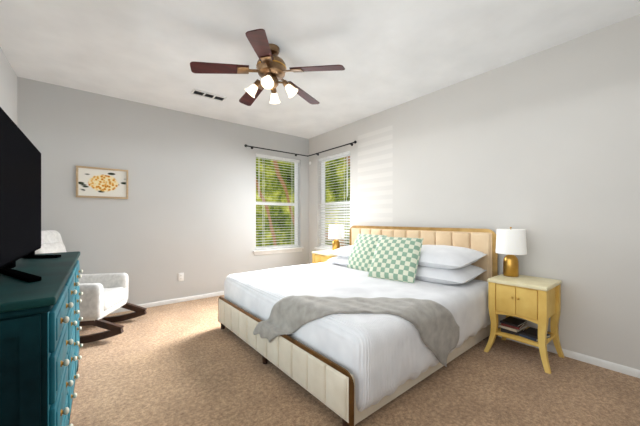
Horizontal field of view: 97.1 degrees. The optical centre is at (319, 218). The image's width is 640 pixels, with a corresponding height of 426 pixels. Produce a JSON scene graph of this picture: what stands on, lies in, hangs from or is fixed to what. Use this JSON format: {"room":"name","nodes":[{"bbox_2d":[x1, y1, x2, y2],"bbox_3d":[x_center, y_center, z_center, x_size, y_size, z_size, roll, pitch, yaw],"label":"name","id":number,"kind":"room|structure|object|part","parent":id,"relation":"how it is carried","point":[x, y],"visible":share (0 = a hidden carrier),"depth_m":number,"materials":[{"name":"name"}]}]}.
{"room":"bedroom","nodes":[
{"label":"bedroom","id":0,"kind":"room"},
{"bbox_2d":[0,47,16,124],"bbox_3d":[-1.837,-0.170,1.094,0.160,2.740,5.210,0,0,-38],"label":"wall","id":1,"kind":"structure","parent":0,"point":[8,77],"depth_m":2.77,"materials":[{"name":"paint"}]},
{"bbox_2d":[17,77,308,304],"bbox_3d":[-1.737,-0.170,4.383,4.060,2.740,0.160,0,0,-38],"label":"wall","id":2,"kind":"structure","parent":0,"point":[189,209],"depth_m":3.86,"materials":[{"name":"paint"}]},
{"bbox_2d":[76,166,127,198],"bbox_3d":[-2.692,-0.440,3.511,0.515,0.375,0.028,0,0,-38],"label":"floral picture","id":3,"kind":"object","parent":2,"relation":"attached to","point":[91,182],"visible":1,"depth_m":3.50,"materials":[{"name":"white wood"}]},
{"bbox_2d":[110,291,223,313],"bbox_3d":[-1.746,1.171,4.265,3.900,0.058,0.013,0,0,-38],"label":"baseboard","id":4,"kind":"structure","parent":2,"relation":"attached to","point":[158,303],"depth_m":4.01,"materials":[{"name":"white wood"}]},
{"bbox_2d":[178,273,183,280],"bbox_3d":[-1.999,0.840,4.069,0.072,0.116,0.008,0,0,-38],"label":"outlet","id":5,"kind":"object","parent":2,"relation":"attached to","point":[180,275],"visible":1,"depth_m":4.07,"materials":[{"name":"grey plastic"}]},
{"bbox_2d":[253,153,303,255],"bbox_3d":[-0.763,-0.242,5.119,1.020,1.735,0.185,0,0,-38],"label":"window","id":6,"kind":"structure","parent":2,"relation":"in","point":[271,249],"depth_m":5.15,"materials":[{"name":"plastic"}]},
{"bbox_2d":[244,141,356,164],"bbox_3d":[-0.327,-1.122,4.527,1.342,0.174,1.352,0,0,-38],"label":"curtain rod","id":7,"kind":"object","parent":2,"relation":"attached to","point":[355,142],"visible":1,"depth_m":4.85,"materials":[{"name":"black metal"}]},
{"bbox_2d":[0,0,639,138],"bbox_3d":[-0.241,-1.600,2.347,4.220,0.120,5.210,0,0,-38],"label":"ceiling","id":8,"kind":"structure","parent":0,"point":[392,53],"depth_m":2.50,"materials":[{"name":"paint"}]},
{"bbox_2d":[191,89,226,101],"bbox_3d":[-1.384,-1.533,3.528,0.400,0.014,0.150,0,0,-38],"label":"ceiling vent","id":9,"kind":"object","parent":8,"relation":"attached to","point":[195,92],"depth_m":3.52,"materials":[{"name":"metal"}]},
{"bbox_2d":[190,29,344,105],"bbox_3d":[-0.464,-1.319,2.600,1.300,0.440,1.254,0,0,-38],"label":"ceiling fan","id":10,"kind":"object","parent":8,"relation":"hanging from","point":[270,67],"depth_m":2.45,"materials":[{"name":"brown wood"}]},
{"bbox_2d":[69,295,639,425],"bbox_3d":[-0.241,1.260,2.347,4.220,0.120,5.210,0,0,-38],"label":"floor","id":11,"kind":"structure","parent":0,"point":[174,364],"depth_m":2.01,"materials":[{"name":"carpet"}]},
{"bbox_2d":[0,251,82,425],"bbox_3d":[-1.652,0.735,1.488,0.578,0.930,1.720,0,0,-38],"label":"dresser","id":12,"kind":"object","parent":11,"relation":"on","point":[40,345],"visible":1,"depth_m":0.99,"materials":[{"name":"teal wood"}]},
{"bbox_2d":[0,107,60,281],"bbox_3d":[-1.623,-0.103,1.574,0.226,0.743,1.230,0,0,-38],"label":"tv","id":13,"kind":"object","parent":12,"relation":"on","point":[20,160],"visible":1,"depth_m":1.42,"materials":[{"name":"black plastic"}]},
{"bbox_2d":[35,230,146,342],"bbox_3d":[-2.496,0.667,2.986,0.991,1.082,0.652,0,0,-11],"label":"rocking chair","id":14,"kind":"object","parent":11,"relation":"on","point":[103,294],"visible":0.41,"depth_m":2.91,"materials":[{"name":"fabric"}]},
{"bbox_2d":[312,250,336,263],"bbox_3d":[0.158,0.870,4.557,0.454,0.660,0.479,0,0,-38],"label":"nightstand","id":15,"kind":"object","parent":11,"relation":"on","point":[317,256],"visible":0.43,"depth_m":4.45,"materials":[{"name":"yellow wood"}]},
{"bbox_2d":[329,225,343,250],"bbox_3d":[0.259,0.308,4.577,0.244,0.461,0.244,0,0,-38],"label":"lamp","id":16,"kind":"object","parent":15,"relation":"on","point":[335,231],"visible":0.92,"depth_m":4.49,"materials":[{"name":"white fabric"}]},
{"bbox_2d":[218,226,497,425],"bbox_3d":[0.330,0.653,2.984,2.137,1.094,2.151,0,0,-39],"label":"bed","id":17,"kind":"object","parent":11,"relation":"on","point":[357,329],"visible":0.98,"depth_m":2.25,"materials":[{"name":"fabric"}]},
{"bbox_2d":[328,256,349,265],"bbox_3d":[0.554,0.560,3.780,0.600,0.155,0.780,-4,2,-37],"label":"pillow","id":18,"kind":"object","parent":17,"relation":"on","point":[338,260],"depth_m":3.72,"materials":[{"name":"white fabric"}]},
{"bbox_2d":[329,245,352,257],"bbox_3d":[0.583,0.445,3.791,0.580,0.155,0.780,-7,5,-42],"label":"pillow","id":19,"kind":"object","parent":17,"relation":"on","point":[347,251],"depth_m":3.74,"materials":[{"name":"white fabric"}]},
{"bbox_2d":[253,295,458,366],"bbox_3d":[0.265,0.851,2.307,1.179,0.498,1.185,0,0,-39],"label":"throw","id":20,"kind":"object","parent":17,"relation":"on","point":[290,330],"depth_m":1.92,"materials":[{"name":"grey fabric"}]},
{"bbox_3d":[1.125,0.643,3.640,0.076,1.074,2.074,0,0,-39],"label":"headboard","id":21,"kind":"part","parent":17,"relation":"part of","materials":[{"name":"fabric"}]},
{"bbox_2d":[415,265,486,283],"bbox_3d":[1.213,0.546,2.975,0.600,0.198,0.800,-5,4,-41],"label":"pillow","id":22,"kind":"object","parent":17,"relation":"on","point":[430,274],"depth_m":2.70,"materials":[{"name":"white fabric"}]},
{"bbox_2d":[418,245,486,268],"bbox_3d":[1.230,0.394,3.002,0.580,0.193,0.800,-9,5,-37],"label":"pillow","id":23,"kind":"object","parent":17,"relation":"on","point":[429,256],"depth_m":2.78,"materials":[{"name":"white fabric"}]},
{"bbox_2d":[484,274,563,373],"bbox_3d":[1.805,0.870,2.507,0.454,0.660,0.479,0,0,-38],"label":"nightstand","id":24,"kind":"object","parent":11,"relation":"on","point":[536,300],"visible":0.96,"depth_m":2.43,"materials":[{"name":"yellow wood"}]},
{"bbox_2d":[496,227,526,276],"bbox_3d":[1.793,0.308,2.656,0.244,0.461,0.244,0,0,-38],"label":"lamp","id":25,"kind":"object","parent":24,"relation":"on","point":[512,242],"visible":1,"depth_m":2.60,"materials":[{"name":"white fabric"}]},
{"bbox_2d":[499,316,549,341],"bbox_3d":[1.802,0.972,2.501,0.256,0.086,0.342,0,0,-38],"label":"books","id":26,"kind":"object","parent":24,"relation":"on","point":[511,326],"depth_m":2.48,"materials":[{"name":"paper"}]},
{"bbox_2d":[309,14,639,369],"bbox_3d":[1.405,-0.170,3.538,0.160,2.740,5.050,0,0,-38],"label":"wall","id":27,"kind":"structure","parent":0,"point":[545,143],"depth_m":2.60,"materials":[{"name":"paint"}]},
{"bbox_2d":[314,151,349,250],"bbox_3d":[0.264,-0.242,4.955,0.185,1.735,0.970,0,0,-38],"label":"window","id":28,"kind":"structure","parent":27,"relation":"in","point":[323,205],"depth_m":5.01,"materials":[{"name":"plastic"}]},
{"bbox_2d":[498,335,639,377],"bbox_3d":[1.288,1.171,3.547,0.013,0.058,4.890,0,0,-38],"label":"baseboard","id":29,"kind":"structure","parent":27,"relation":"attached to","point":[626,370],"depth_m":2.31,"materials":[{"name":"white wood"}]},
{"label":"outside","id":30,"kind":"structure","parent":0,"visible":0},
{"bbox_2d":[256,157,293,246],"bbox_3d":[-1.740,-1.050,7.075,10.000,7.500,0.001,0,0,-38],"label":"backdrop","id":31,"kind":"structure","parent":30,"point":[283,217],"depth_m":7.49,"materials":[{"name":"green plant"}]},
{"bbox_2d":[326,156,349,246],"bbox_3d":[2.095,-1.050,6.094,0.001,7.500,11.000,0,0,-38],"label":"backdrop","id":32,"kind":"structure","parent":30,"point":[334,197],"depth_m":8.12,"materials":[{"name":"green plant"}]}
]}

